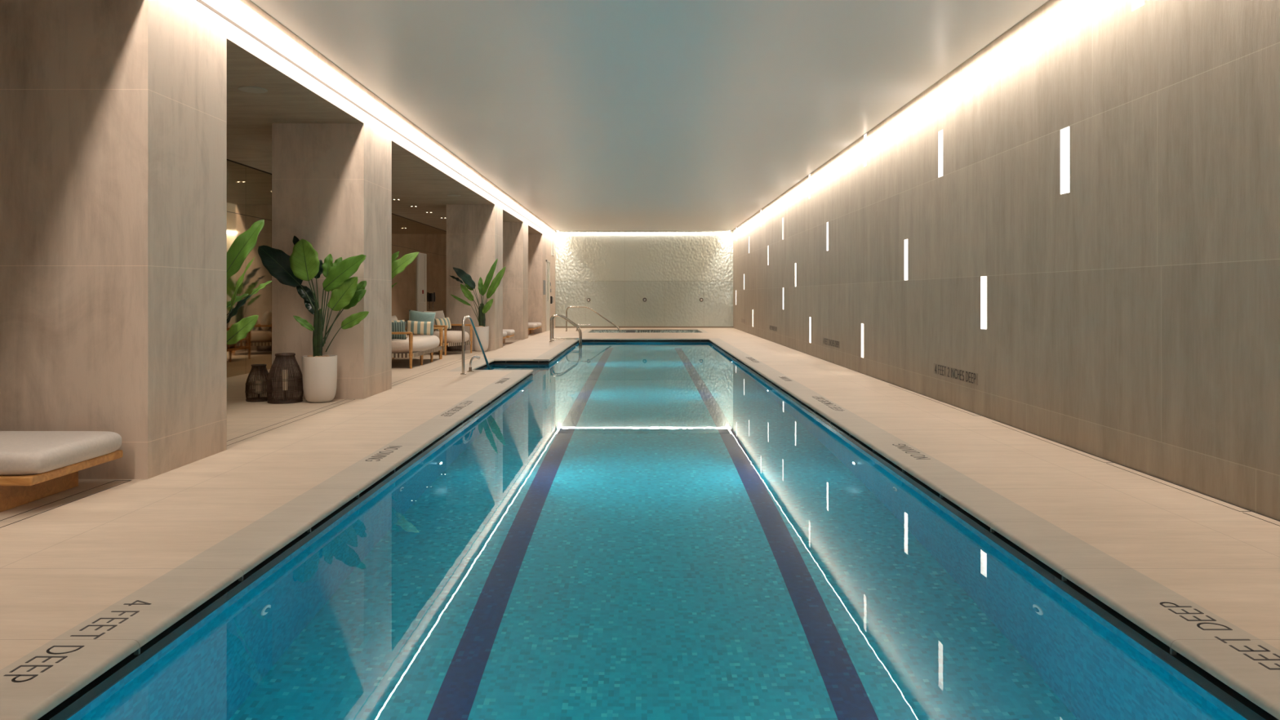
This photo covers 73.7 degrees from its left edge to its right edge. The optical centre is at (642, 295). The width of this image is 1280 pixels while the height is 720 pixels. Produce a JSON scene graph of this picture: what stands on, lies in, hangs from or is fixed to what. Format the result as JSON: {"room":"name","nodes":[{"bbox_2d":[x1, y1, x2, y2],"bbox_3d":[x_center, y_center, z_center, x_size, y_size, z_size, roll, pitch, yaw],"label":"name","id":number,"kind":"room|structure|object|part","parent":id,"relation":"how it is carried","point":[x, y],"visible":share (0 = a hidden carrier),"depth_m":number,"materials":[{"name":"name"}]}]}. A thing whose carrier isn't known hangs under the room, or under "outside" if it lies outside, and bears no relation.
{"room":"indoor swimming pool","nodes":[
{"label":"indoor swimming pool","id":0,"kind":"room"},
{"bbox_2d":[226,159,446,377],"bbox_3d":[-5.970,-0.400,12.000,0.100,3.140,30.400,0,0,0],"label":"wall","id":1,"kind":"structure","parent":0,"point":[249,188],"depth_m":13.36,"materials":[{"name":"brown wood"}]},
{"bbox_2d":[417,252,426,311],"bbox_3d":[-5.895,0.015,22.900,0.050,2.310,0.940,0,0,0],"label":"door","id":2,"kind":"structure","parent":1,"relation":"in","point":[421,257],"depth_m":22.84,"materials":[{"name":"beige wood"}]},
{"bbox_3d":[-5.893,-0.450,22.825,0.015,1.280,0.730,0,0,0],"label":"frame","id":3,"kind":"part","parent":2,"relation":"part of","materials":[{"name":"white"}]},
{"bbox_2d":[430,292,435,309],"bbox_3d":[-5.861,0.146,23.950,0.119,0.475,0.200,0,0,0],"label":"wall phone","id":4,"kind":"object","parent":1,"relation":"attached to","point":[432,295],"visible":1,"depth_m":23.92,"materials":[{"name":"black plastic"}]},
{"bbox_2d":[164,0,555,241],"bbox_3d":[-4.585,-2.280,13.900,2.870,0.660,34.200,0,0,0],"label":"ceiling","id":5,"kind":"structure","parent":0,"point":[420,180],"depth_m":9.37,"materials":[{"name":"paint"}]},
{"bbox_2d":[238,85,267,93],"bbox_3d":[-3.680,-1.946,8.070,0.256,0.007,0.256,0,0,0],"label":"ceiling speaker","id":6,"kind":"object","parent":5,"relation":"attached to","point":[246,88],"visible":1,"depth_m":8.04,"materials":[{"name":"beige"}]},
{"bbox_2d":[196,0,542,229],"bbox_3d":[-3.154,-2.100,11.950,0.012,0.024,29.900,0,0,0],"label":"trim","id":7,"kind":"structure","parent":5,"relation":"attached to","point":[202,2],"depth_m":8.37,"materials":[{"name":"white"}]},
{"bbox_2d":[447,194,460,196],"bbox_3d":[-3.660,-1.946,16.600,0.256,0.007,0.256,0,0,0],"label":"ceiling speaker","id":8,"kind":"object","parent":5,"relation":"attached to","point":[452,195],"visible":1,"depth_m":16.57,"materials":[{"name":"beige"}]},
{"bbox_2d":[528,234,555,332],"bbox_3d":[-4.585,-0.390,29.000,2.870,3.120,4.000,0,0,0],"label":"wall","id":9,"kind":"structure","parent":0,"point":[540,246],"depth_m":27.00,"materials":[{"name":"stone"}]},
{"bbox_2d":[543,280,545,294],"bbox_3d":[-3.146,-0.260,27.475,0.015,0.460,0.550,0,0,0],"label":"notice board","id":10,"kind":"object","parent":9,"relation":"attached to","point":[544,280],"visible":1,"depth_m":27.43,"materials":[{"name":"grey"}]},
{"bbox_2d":[546,259,550,331],"bbox_3d":[-3.115,0.000,28.450,0.070,2.340,1.020,0,0,0],"label":"door","id":11,"kind":"structure","parent":9,"relation":"in","point":[548,262],"depth_m":28.49,"materials":[{"name":"white wood"}]},
{"bbox_3d":[-3.136,-0.355,28.450,0.004,1.050,0.240,0,0,0],"label":"glass pane","id":12,"kind":"part","parent":11,"relation":"part of","materials":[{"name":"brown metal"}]},
{"bbox_2d":[551,231,554,256],"bbox_3d":[-3.140,-1.810,30.050,0.020,0.800,0.800,0,0,0],"label":"wall light","id":13,"kind":"object","parent":9,"relation":"in","point":[553,233],"visible":1,"depth_m":30.15,"materials":[{"name":"white"}]},
{"bbox_2d":[0,328,1279,528],"bbox_3d":[-0.013,1.169,14.000,6.645,0.001,34.000,0,0,0],"label":"trim","id":14,"kind":"structure","parent":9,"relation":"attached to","point":[737,329],"depth_m":5.79,"materials":[{"name":"brown"}]},
{"bbox_2d":[0,328,1279,670],"bbox_3d":[-1.305,1.230,13.900,9.330,0.120,34.300,0,0,0],"label":"floor","id":15,"kind":"structure","parent":0,"point":[61,566],"depth_m":5.00,"materials":[{"name":"stone"}]},
{"bbox_2d":[0,431,123,512],"bbox_3d":[-4.185,1.003,4.945,1.930,0.334,0.810,0,0,0],"label":"daybed","id":16,"kind":"object","parent":15,"relation":"on","point":[34,465],"visible":1,"depth_m":4.83,"materials":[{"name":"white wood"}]},
{"bbox_2d":[0,431,121,475],"bbox_3d":[-4.170,0.901,4.945,1.900,0.131,0.810,0,0,0],"label":"cushion","id":17,"kind":"object","parent":16,"relation":"on","point":[21,452],"depth_m":4.86,"materials":[{"name":"fabric"}]},
{"bbox_2d":[0,0,226,479],"bbox_3d":[-3.670,-0.390,5.955,1.040,3.120,1.030,0,0,0],"label":"pillar","id":18,"kind":"structure","parent":15,"relation":"on","point":[113,113],"depth_m":5.44,"materials":[{"name":"stone"}]},
{"bbox_2d":[226,219,271,344],"bbox_3d":[-3.422,0.264,6.810,0.836,1.812,0.381,0,0,0],"label":"potted plant","id":19,"kind":"object","parent":15,"relation":"on","point":[246,242],"visible":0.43,"depth_m":6.82,"materials":[{"name":"green plant"}]},
{"bbox_2d":[244,364,272,401],"bbox_3d":[-4.270,0.968,9.510,0.283,0.402,0.283,0,0,24],"label":"lantern","id":20,"kind":"object","parent":15,"relation":"on","point":[260,384],"visible":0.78,"depth_m":9.44,"materials":[{"name":"wicker"}]},
{"bbox_2d":[253,380,264,399],"bbox_3d":[-4.270,1.048,9.510,0.105,0.220,0.105,0,0,0],"label":"candle","id":21,"kind":"object","parent":20,"relation":"on","point":[257,381],"depth_m":9.49,"materials":[{"name":"wax"}]},
{"bbox_2d":[0,369,533,719],"bbox_3d":[-1.857,1.185,6.225,0.297,0.031,14.450,0,0,0],"label":"pool coping","id":22,"kind":"object","parent":15,"relation":"on","point":[180,591],"visible":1,"depth_m":3.46,"materials":[{"name":"stone"}]},
{"bbox_2d":[4,600,151,682],"bbox_3d":[-1.913,1.169,2.928,0.105,0.001,0.694,0,0,0],"label":"depth marking","id":23,"kind":"object","parent":22,"relation":"on","point":[48,651],"visible":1,"depth_m":2.83,"materials":[{"name":"grey paint"}]},
{"bbox_2d":[365,446,399,461],"bbox_3d":[-1.913,1.169,6.325,0.105,0.001,0.599,0,0,0],"label":"depth marking","id":24,"kind":"object","parent":22,"relation":"on","point":[396,447],"visible":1,"depth_m":6.29,"materials":[{"name":"grey"}]},
{"bbox_2d":[440,400,471,416],"bbox_3d":[-1.913,1.169,8.865,0.105,0.001,1.199,0,0,0],"label":"depth marking","id":25,"kind":"object","parent":22,"relation":"on","point":[448,412],"visible":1,"depth_m":8.71,"materials":[{"name":"grey paint"}]},
{"bbox_2d":[266,352,303,404],"bbox_3d":[-3.925,0.903,9.385,0.385,0.532,0.385,0,0,0],"label":"lantern","id":26,"kind":"object","parent":15,"relation":"on","point":[281,358],"visible":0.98,"depth_m":9.30,"materials":[{"name":"wicker"}]},
{"bbox_3d":[-3.925,1.162,9.385,0.327,0.008,0.327,0,0,-19],"label":"plate","id":27,"kind":"part","parent":26,"relation":"part of","materials":[{"name":"wood"}]},
{"bbox_2d":[282,368,288,390],"bbox_3d":[-3.925,0.921,9.385,0.060,0.237,0.060,0,0,0],"label":"candle","id":28,"kind":"object","parent":26,"relation":"on","point":[285,369],"depth_m":9.36,"materials":[{"name":"white wax"}]},
{"bbox_2d":[257,235,368,402],"bbox_3d":[-3.597,0.249,9.408,1.227,1.842,0.361,0,0,-2],"label":"potted plant","id":29,"kind":"object","parent":15,"relation":"on","point":[319,371],"visible":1,"depth_m":9.33,"materials":[{"name":"green plant"}]},
{"bbox_3d":[-3.553,0.917,9.410,0.362,0.505,0.362,0,0,0],"label":"pot","id":30,"kind":"part","parent":29,"relation":"part of","materials":[{"name":"beige ceramic"}]},
{"bbox_2d":[271,123,391,399],"bbox_3d":[-3.670,-0.390,10.195,1.040,3.120,1.070,0,0,0],"label":"pillar","id":31,"kind":"structure","parent":15,"relation":"on","point":[331,183],"depth_m":9.66,"materials":[{"name":"stone"}]},
{"bbox_2d":[391,251,418,287],"bbox_3d":[-3.359,0.136,11.120,0.881,2.069,0.360,0,0,0],"label":"potted plant","id":32,"kind":"object","parent":15,"relation":"on","point":[398,265],"visible":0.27,"depth_m":11.12,"materials":[{"name":"green plant"}]},
{"bbox_2d":[391,327,443,368],"bbox_3d":[-4.117,0.870,14.720,1.014,0.600,2.128,0,0,0],"label":"sofa","id":33,"kind":"object","parent":15,"relation":"on","point":[415,345],"visible":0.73,"depth_m":14.04,"materials":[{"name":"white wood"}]},
{"bbox_2d":[391,315,397,320],"bbox_3d":[-4.270,0.515,14.620,0.171,0.346,0.360,0,0,12],"label":"throw pillow","id":34,"kind":"object","parent":33,"relation":"on","point":[393,317],"visible":0.11,"depth_m":14.64,"materials":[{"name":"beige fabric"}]},
{"bbox_2d":[391,321,406,339],"bbox_3d":[-4.020,0.570,13.900,0.340,0.291,0.148,0,0,-22],"label":"throw pillow","id":35,"kind":"object","parent":33,"relation":"on","point":[399,326],"visible":0.62,"depth_m":13.88,"materials":[{"name":"fabric"}]},
{"bbox_2d":[391,320,407,337],"bbox_3d":[-4.100,0.560,14.200,0.360,0.306,0.176,0,0,-40],"label":"throw pillow","id":36,"kind":"object","parent":33,"relation":"on","point":[397,321],"visible":0.13,"depth_m":14.25,"materials":[{"name":"fabric"}]},
{"bbox_3d":[-3.710,0.890,13.690,0.048,0.560,0.048,0,0,45],"label":"leg","id":37,"kind":"part","parent":33,"relation":"part of","materials":[{"name":"brown wood"}]},
{"bbox_2d":[391,334,439,353],"bbox_3d":[-4.090,0.825,14.720,0.960,0.230,2.010,0,0,0],"label":"seat cushion","id":38,"kind":"object","parent":33,"relation":"on","point":[420,344],"depth_m":14.05,"materials":[{"name":"beige fabric"}]},
{"bbox_2d":[405,320,432,335],"bbox_3d":[-3.930,0.570,15.050,0.472,0.270,0.137,0,0,-9],"label":"throw pillow","id":39,"kind":"object","parent":33,"relation":"on","point":[416,327],"visible":0.98,"depth_m":15.00,"materials":[{"name":"fabric"}]},
{"bbox_3d":[-3.710,1.070,14.360,0.042,0.200,0.042,0,0,45],"label":"leg","id":40,"kind":"part","parent":33,"relation":"part of","materials":[{"name":"brown wood"}]},
{"bbox_2d":[408,310,435,335],"bbox_3d":[-4.000,0.490,15.460,0.510,0.467,0.193,0,0,-13],"label":"throw pillow","id":41,"kind":"object","parent":33,"relation":"on","point":[418,316],"visible":0.41,"depth_m":15.38,"materials":[{"name":"teal fabric"}]},
{"bbox_3d":[-3.710,1.070,15.050,0.042,0.200,0.042,0,0,45],"label":"leg","id":42,"kind":"part","parent":33,"relation":"part of","materials":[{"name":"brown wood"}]},
{"bbox_3d":[-3.710,1.070,15.670,0.042,0.200,0.042,0,0,45],"label":"leg","id":43,"kind":"part","parent":33,"relation":"part of","materials":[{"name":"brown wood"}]},
{"bbox_3d":[-3.710,0.890,15.750,0.048,0.560,0.048,0,0,45],"label":"leg","id":44,"kind":"part","parent":33,"relation":"part of","materials":[{"name":"brown wood"}]},
{"bbox_2d":[433,324,472,355],"bbox_3d":[-3.976,0.870,17.218,0.894,0.600,0.858,0,0,27],"label":"armchair","id":45,"kind":"object","parent":15,"relation":"on","point":[450,338],"visible":0.6,"depth_m":16.89,"materials":[{"name":"brown wood"}]},
{"bbox_2d":[422,310,444,330],"bbox_3d":[-4.210,0.510,17.338,0.206,0.408,0.620,0,0,27],"label":"cushion","id":46,"kind":"object","parent":45,"relation":"on","point":[439,314],"visible":0.2,"depth_m":17.36,"materials":[{"name":"beige fabric"}]},
{"bbox_2d":[434,316,451,330],"bbox_3d":[-4.015,0.570,17.215,0.142,0.265,0.451,0,0,27],"label":"throw pillow","id":47,"kind":"object","parent":45,"relation":"on","point":[445,321],"visible":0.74,"depth_m":17.16,"materials":[{"name":"fabric"}]},
{"bbox_3d":[-3.848,0.890,16.708,0.048,0.560,0.048,0,0,-18],"label":"leg","id":48,"kind":"part","parent":45,"relation":"part of","materials":[{"name":"brown wood"}]},
{"bbox_2d":[433,330,469,342],"bbox_3d":[-3.952,0.825,17.205,0.840,0.230,0.740,0,0,27],"label":"seat cushion","id":49,"kind":"object","parent":45,"relation":"on","point":[448,336],"depth_m":16.88,"materials":[{"name":"beige fabric"}]},
{"bbox_3d":[-3.487,0.890,17.410,0.048,0.560,0.048,0,0,-18],"label":"leg","id":50,"kind":"part","parent":45,"relation":"part of","materials":[{"name":"brown wood"}]},
{"bbox_2d":[446,325,465,351],"bbox_3d":[-3.930,0.893,17.990,0.428,0.555,0.428,0,0,0],"label":"table","id":51,"kind":"object","parent":15,"relation":"on","point":[459,348],"visible":0.27,"depth_m":17.84,"materials":[{"name":"brown wood"}]},
{"bbox_2d":[452,359,494,369],"bbox_3d":[-2.856,1.185,14.550,0.299,0.031,2.200,0,0,0],"label":"pool coping","id":52,"kind":"object","parent":15,"relation":"on","point":[476,364],"visible":0.69,"depth_m":14.49,"materials":[{"name":"stone"}]},
{"bbox_2d":[466,355,479,372],"bbox_3d":[-2.588,1.049,13.120,0.211,0.241,0.109,0,0,-23],"label":"spout","id":53,"kind":"object","parent":15,"relation":"on","point":[473,357],"visible":1,"depth_m":13.09,"materials":[{"name":"silver metal"}]},
{"bbox_3d":[-2.579,1.020,13.136,0.165,0.182,0.035,0,0,-34],"label":"spout","id":54,"kind":"part","parent":53,"relation":"part of","materials":[{"name":"silver metal"}]},
{"bbox_2d":[446,204,502,350],"bbox_3d":[-3.670,-0.390,18.780,1.040,3.120,1.040,0,0,0],"label":"pillar","id":55,"kind":"structure","parent":15,"relation":"on","point":[474,232],"depth_m":18.26,"materials":[{"name":"stone"}]},
{"bbox_2d":[443,331,506,346],"bbox_3d":[-4.155,1.003,19.850,1.930,0.334,0.810,0,0,0],"label":"daybed","id":56,"kind":"object","parent":15,"relation":"on","point":[504,333],"visible":0.1,"depth_m":19.88,"materials":[{"name":"white fabric"}]},
{"bbox_2d":[502,331,506,337],"bbox_3d":[-4.140,0.901,19.850,1.900,0.131,0.810,0,0,0],"label":"cushion","id":57,"kind":"object","parent":56,"relation":"on","point":[504,333],"depth_m":19.87,"materials":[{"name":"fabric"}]},
{"bbox_2d":[460,315,490,374],"bbox_3d":[-2.655,1.238,13.808,0.090,1.865,2.366,0,0,0],"label":"handrail","id":58,"kind":"object","parent":15,"relation":"attached to","point":[464,317],"visible":0.62,"depth_m":12.79,"materials":[{"name":"silver metal"}]},
{"bbox_2d":[435,328,515,342],"bbox_3d":[-4.135,1.003,20.950,1.930,0.334,0.810,0,0,0],"label":"daybed","id":59,"kind":"object","parent":15,"relation":"on","point":[510,332],"visible":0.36,"depth_m":20.75,"materials":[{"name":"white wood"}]},
{"bbox_2d":[435,328,515,335],"bbox_3d":[-4.120,0.901,20.950,1.900,0.131,0.810,0,0,0],"label":"cushion","id":60,"kind":"object","parent":59,"relation":"on","point":[509,331],"depth_m":20.73,"materials":[{"name":"fabric"}]},
{"bbox_2d":[449,257,505,351],"bbox_3d":[-3.455,0.195,17.909,1.155,1.950,0.388,0,0,-12],"label":"potted plant","id":61,"kind":"object","parent":15,"relation":"on","point":[482,331],"visible":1,"depth_m":17.83,"materials":[{"name":"green plant"}]},
{"bbox_3d":[-3.390,0.910,17.950,0.333,0.520,0.333,0,0,0],"label":"pot","id":62,"kind":"part","parent":61,"relation":"part of","materials":[{"name":"beige ceramic"}]},
{"bbox_2d":[448,369,514,371],"bbox_3d":[-2.505,1.185,13.315,1.000,0.031,0.299,0,0,0],"label":"pool coping","id":63,"kind":"object","parent":15,"relation":"on","point":[451,370],"visible":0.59,"depth_m":13.38,"materials":[{"name":"stone"}]},
{"bbox_2d":[480,358,534,360],"bbox_3d":[-2.500,1.185,15.786,1.010,0.031,0.299,0,0,0],"label":"pool coping","id":64,"kind":"object","parent":15,"relation":"on","point":[495,359],"visible":0.79,"depth_m":15.65,"materials":[{"name":"stone"}]},
{"bbox_2d":[502,222,528,339],"bbox_3d":[-3.670,-0.390,23.100,1.040,3.120,1.000,0,0,0],"label":"pillar","id":65,"kind":"structure","parent":15,"relation":"on","point":[515,234],"depth_m":22.60,"materials":[{"name":"stone"}]},
{"bbox_2d":[528,323,537,334],"bbox_3d":[-4.135,1.003,25.550,1.930,0.334,0.810,0,0,0],"label":"daybed","id":66,"kind":"object","parent":15,"relation":"on","point":[531,326],"visible":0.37,"depth_m":25.19,"materials":[{"name":"white fabric"}]},
{"bbox_2d":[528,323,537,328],"bbox_3d":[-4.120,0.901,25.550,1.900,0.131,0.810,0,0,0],"label":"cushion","id":67,"kind":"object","parent":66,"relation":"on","point":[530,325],"depth_m":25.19,"materials":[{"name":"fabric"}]},
{"bbox_2d":[528,322,541,333],"bbox_3d":[-4.125,1.003,26.500,1.930,0.334,0.810,0,0,0],"label":"daybed","id":68,"kind":"object","parent":15,"relation":"on","point":[539,324],"visible":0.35,"depth_m":26.30,"materials":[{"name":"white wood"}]},
{"bbox_2d":[528,322,541,327],"bbox_3d":[-4.110,0.901,26.500,1.900,0.131,0.810,0,0,0],"label":"cushion","id":69,"kind":"object","parent":68,"relation":"on","point":[539,324],"depth_m":26.29,"materials":[{"name":"fabric"}]},
{"bbox_2d":[533,339,578,360],"bbox_3d":[-1.845,1.185,19.375,0.299,0.031,7.450,0,0,0],"label":"pool coping","id":70,"kind":"object","parent":15,"relation":"on","point":[555,351],"visible":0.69,"depth_m":17.90,"materials":[{"name":"stone"}]},
{"bbox_2d":[549,314,582,346],"bbox_3d":[-1.933,1.405,21.750,0.825,1.831,0.590,0,0,0],"label":"pool ladder","id":71,"kind":"object","parent":15,"relation":"on","point":[552,317],"visible":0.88,"depth_m":21.49,"materials":[{"name":"silver metal"}]},
{"bbox_2d":[582,328,591,333],"bbox_3d":[-1.818,1.185,28.280,0.174,0.031,2.960,0,0,0],"label":"pool coping","id":72,"kind":"object","parent":15,"relation":"on","point":[587,330],"visible":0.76,"depth_m":28.17,"materials":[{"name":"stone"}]},
{"bbox_2d":[565,306,620,332],"bbox_3d":[-1.602,1.210,27.900,1.826,1.721,0.090,0,0,0],"label":"handrail","id":73,"kind":"object","parent":15,"relation":"on","point":[570,306],"visible":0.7,"depth_m":27.89,"materials":[{"name":"silver metal"}]},
{"bbox_2d":[591,328,697,330],"bbox_3d":[0.095,1.185,29.673,3.680,0.031,0.174,0,0,0],"label":"pool coping","id":74,"kind":"object","parent":15,"relation":"on","point":[592,329],"visible":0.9,"depth_m":29.59,"materials":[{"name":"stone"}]},
{"bbox_2d":[586,332,703,333],"bbox_3d":[0.095,1.185,26.887,3.680,0.031,0.174,0,0,0],"label":"pool coping","id":75,"kind":"object","parent":15,"relation":"on","point":[587,332],"visible":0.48,"depth_m":26.93,"materials":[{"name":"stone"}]},
{"bbox_2d":[582,337,719,339],"bbox_3d":[0.054,1.185,23.235,4.098,0.031,0.299,0,0,0],"label":"pool coping","id":76,"kind":"object","parent":15,"relation":"on","point":[582,338],"visible":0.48,"depth_m":23.33,"materials":[{"name":"stone"}]},
{"bbox_2d":[65,342,1249,719],"bbox_3d":[-0.454,1.265,11.050,4.532,0.001,24.100,0,0,0],"label":"pool water","id":77,"kind":"object","parent":15,"relation":"in","point":[633,531],"visible":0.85,"depth_m":3.60,"materials":[{"name":"blue liquid"}]},
{"bbox_2d":[697,328,708,333],"bbox_3d":[2.008,1.185,28.280,0.174,0.031,2.960,0,0,0],"label":"pool coping","id":78,"kind":"object","parent":15,"relation":"on","point":[699,330],"visible":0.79,"depth_m":28.17,"materials":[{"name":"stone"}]},
{"bbox_2d":[708,338,1279,719],"bbox_3d":[1.950,1.185,11.050,0.305,0.031,24.100,0,0,0],"label":"pool coping","id":79,"kind":"object","parent":15,"relation":"on","point":[1136,597],"visible":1,"depth_m":3.65,"materials":[{"name":"stone"}]},
{"bbox_2d":[778,376,792,381],"bbox_3d":[2.014,1.169,12.000,0.105,0.001,0.609,0,0,0],"label":"depth marking","id":80,"kind":"object","parent":79,"relation":"on","point":[783,377],"visible":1,"depth_m":11.93,"materials":[{"name":"grey"}]},
{"bbox_2d":[813,397,843,410],"bbox_3d":[2.014,1.169,9.270,0.105,0.001,1.229,0,0,0],"label":"depth marking","id":81,"kind":"object","parent":79,"relation":"on","point":[820,401],"visible":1,"depth_m":9.23,"materials":[{"name":"grey"}]},
{"bbox_2d":[892,444,927,458],"bbox_3d":[2.014,1.169,6.415,0.105,0.001,0.619,0,0,0],"label":"depth marking","id":82,"kind":"object","parent":79,"relation":"on","point":[905,451],"visible":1,"depth_m":6.42,"materials":[{"name":"grey paint"}]},
{"bbox_2d":[1160,602,1279,669],"bbox_3d":[2.014,1.169,2.905,0.105,0.001,0.699,0,0,0],"label":"depth marking","id":83,"kind":"object","parent":79,"relation":"on","point":[1161,603],"visible":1,"depth_m":2.98,"materials":[{"name":"grey paint"}]},
{"bbox_2d":[555,230,733,326],"bbox_3d":[0.105,-0.720,31.075,6.610,3.780,0.150,0,0,0],"label":"wall","id":84,"kind":"structure","parent":0,"point":[616,271],"depth_m":31.00,"materials":[{"name":"beige stone"}]},
{"bbox_2d":[556,231,731,233],"bbox_3d":[0.075,-2.284,30.976,6.350,0.052,0.052,0,0,0],"label":"linear light","id":85,"kind":"object","parent":84,"relation":"attached to","point":[557,232],"visible":1,"depth_m":30.95,"materials":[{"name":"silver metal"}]},
{"bbox_2d":[557,232,731,233],"bbox_3d":[0.073,-2.277,30.968,6.306,0.038,0.036,0,0,0],"label":"diffuser","id":86,"kind":"object","parent":85,"relation":"attached to","point":[557,233],"depth_m":30.95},
{"bbox_2d":[555,326,733,328],"bbox_3d":[0.080,1.145,30.980,6.460,0.050,0.040,0,0,0],"label":"baseboard","id":87,"kind":"structure","parent":84,"relation":"attached to","point":[555,326],"depth_m":30.96,"materials":[{"name":"brown"}]},
{"bbox_2d":[589,330,700,332],"bbox_3d":[0.095,1.685,28.280,3.680,0.970,2.640,0,0,0],"label":"basin","id":88,"kind":"object","parent":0,"point":[591,331],"visible":0.08,"depth_m":29.60,"materials":[{"name":"tile"}]},
{"bbox_2d":[250,0,1048,231],"bbox_3d":[0.058,-2.275,13.200,6.095,0.050,32.800,0,0,0],"label":"ceiling","id":89,"kind":"structure","parent":0,"point":[590,115],"depth_m":8.92,"materials":[{"name":"paint"}]},
{"bbox_2d":[248,0,1050,231],"bbox_3d":[0.058,-2.249,13.200,6.099,0.006,32.800,0,0,0],"label":"trim","id":90,"kind":"structure","parent":89,"relation":"attached to","point":[249,0],"depth_m":8.94,"materials":[{"name":"beige"}]},
{"bbox_2d":[49,341,1266,719],"bbox_3d":[-0.454,1.849,11.050,4.532,1.233,24.100,0,0,0],"label":"wall","id":91,"kind":"structure","parent":0,"point":[1218,692],"depth_m":3.64,"materials":[{"name":"tile"}]},
{"bbox_2d":[37,339,1278,719],"bbox_3d":[-0.454,1.216,11.100,4.732,0.032,24.200,0,0,0],"label":"gutter","id":92,"kind":"object","parent":91,"relation":"on","point":[1228,690],"visible":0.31,"depth_m":3.55,"materials":[{"name":"black"}]},
{"bbox_2d":[133,339,1176,655],"bbox_3d":[-0.337,1.216,11.508,4.338,0.031,23.224,0,0,0],"label":"spacer","id":93,"kind":"object","parent":92,"relation":"in","point":[137,652],"visible":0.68,"depth_m":4.44,"materials":[{"name":"grey"}]},
{"bbox_2d":[733,0,1279,520],"bbox_3d":[3.310,-0.720,13.900,0.001,3.780,34.200,0,0,0],"label":"wall","id":94,"kind":"structure","parent":0,"point":[1133,311],"depth_m":6.47,"materials":[{"name":"stone"}]},
{"bbox_2d":[769,324,777,331],"bbox_3d":[3.309,0.825,21.530,0.008,0.116,1.260,0,0,0],"label":"plaque","id":95,"kind":"object","parent":94,"relation":"attached to","point":[771,327],"visible":1,"depth_m":21.47,"materials":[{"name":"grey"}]},
{"bbox_2d":[808,173,810,198],"bbox_3d":[3.337,-2.176,16.870,0.055,0.512,0.144,0,0,0],"label":"wall light","id":96,"kind":"object","parent":94,"relation":"attached to","point":[810,174],"visible":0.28,"depth_m":16.94,"materials":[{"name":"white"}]},
{"bbox_2d":[809,316,810,342],"bbox_3d":[3.337,0.676,16.800,0.055,0.512,0.144,0,0,0],"label":"wall light","id":97,"kind":"object","parent":94,"relation":"attached to","point":[810,317],"visible":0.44,"depth_m":16.87,"materials":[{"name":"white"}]},
{"bbox_2d":[826,222,828,250],"bbox_3d":[3.337,-1.056,15.230,0.055,0.512,0.144,0,0,0],"label":"wall light","id":98,"kind":"object","parent":94,"relation":"attached to","point":[827,222],"visible":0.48,"depth_m":15.30,"materials":[{"name":"white plastic"}]},
{"bbox_2d":[822,337,839,347],"bbox_3d":[3.309,0.825,14.950,0.008,0.116,1.280,0,0,0],"label":"plaque","id":99,"kind":"object","parent":94,"relation":"attached to","point":[829,342],"visible":1,"depth_m":14.90,"materials":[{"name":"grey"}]},
{"bbox_2d":[861,323,863,357],"bbox_3d":[3.337,0.676,12.820,0.055,0.512,0.144,0,0,0],"label":"wall light","id":100,"kind":"object","parent":94,"relation":"attached to","point":[862,324],"visible":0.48,"depth_m":12.89,"materials":[{"name":"white"}]},
{"bbox_2d":[863,133,866,166],"bbox_3d":[3.337,-2.176,12.660,0.055,0.512,0.144,0,0,0],"label":"wall light","id":101,"kind":"object","parent":94,"relation":"attached to","point":[864,135],"visible":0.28,"depth_m":12.73,"materials":[{"name":"white"}]},
{"bbox_2d":[904,239,907,279],"bbox_3d":[3.337,-0.449,10.700,0.055,0.512,0.144,0,0,0],"label":"wall light","id":102,"kind":"object","parent":94,"relation":"attached to","point":[905,240],"visible":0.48,"depth_m":10.77,"materials":[{"name":"white"}]},
{"bbox_2d":[938,129,942,177],"bbox_3d":[3.337,-1.574,9.460,0.055,0.512,0.144,0,0,0],"label":"wall light","id":103,"kind":"object","parent":94,"relation":"attached to","point":[940,132],"visible":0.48,"depth_m":9.53,"materials":[{"name":"white"}]},
{"bbox_2d":[933,363,977,385],"bbox_3d":[3.309,0.825,9.045,0.008,0.116,1.270,0,0,0],"label":"plaque","id":104,"kind":"object","parent":94,"relation":"attached to","point":[971,377],"visible":1,"depth_m":8.97,"materials":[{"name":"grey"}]},
{"bbox_2d":[980,275,986,329],"bbox_3d":[3.337,0.069,8.270,0.055,0.512,0.144,0,0,0],"label":"wall light","id":105,"kind":"object","parent":94,"relation":"attached to","point":[983,279],"visible":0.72,"depth_m":8.34,"materials":[{"name":"white plastic"}]},
{"bbox_2d":[986,276,986,328],"bbox_3d":[3.364,0.069,8.270,0.001,0.512,0.144,0,0,0],"label":"diffuser","id":106,"kind":"object","parent":105,"relation":"attached to","point":[986,277],"depth_m":8.33,"materials":[{"name":"white plastic"}]},
{"bbox_2d":[1060,126,1069,194],"bbox_3d":[3.337,-1.056,6.680,0.055,0.512,0.144,0,0,0],"label":"wall light","id":107,"kind":"object","parent":94,"relation":"attached to","point":[1064,133],"visible":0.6,"depth_m":6.75,"materials":[{"name":"white"}]},
{"bbox_2d":[1066,128,1069,192],"bbox_3d":[3.364,-1.056,6.680,0.001,0.512,0.144,0,0,0],"label":"diffuser","id":108,"kind":"object","parent":107,"relation":"attached to","point":[1068,131],"depth_m":6.74,"materials":[{"name":"white plastic"}]},
{"bbox_2d":[1132,0,1144,11],"bbox_3d":[3.337,-2.176,5.695,0.055,0.512,0.144,0,0,0],"label":"wall light","id":109,"kind":"object","parent":94,"relation":"attached to","point":[1135,3],"visible":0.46,"depth_m":5.77,"materials":[{"name":"white"}]},
{"bbox_2d":[1139,0,1144,6],"bbox_3d":[3.364,-2.176,5.695,0.001,0.512,0.144,0,0,0],"label":"diffuser","id":110,"kind":"object","parent":109,"relation":"attached to","point":[1141,2],"depth_m":5.75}
]}

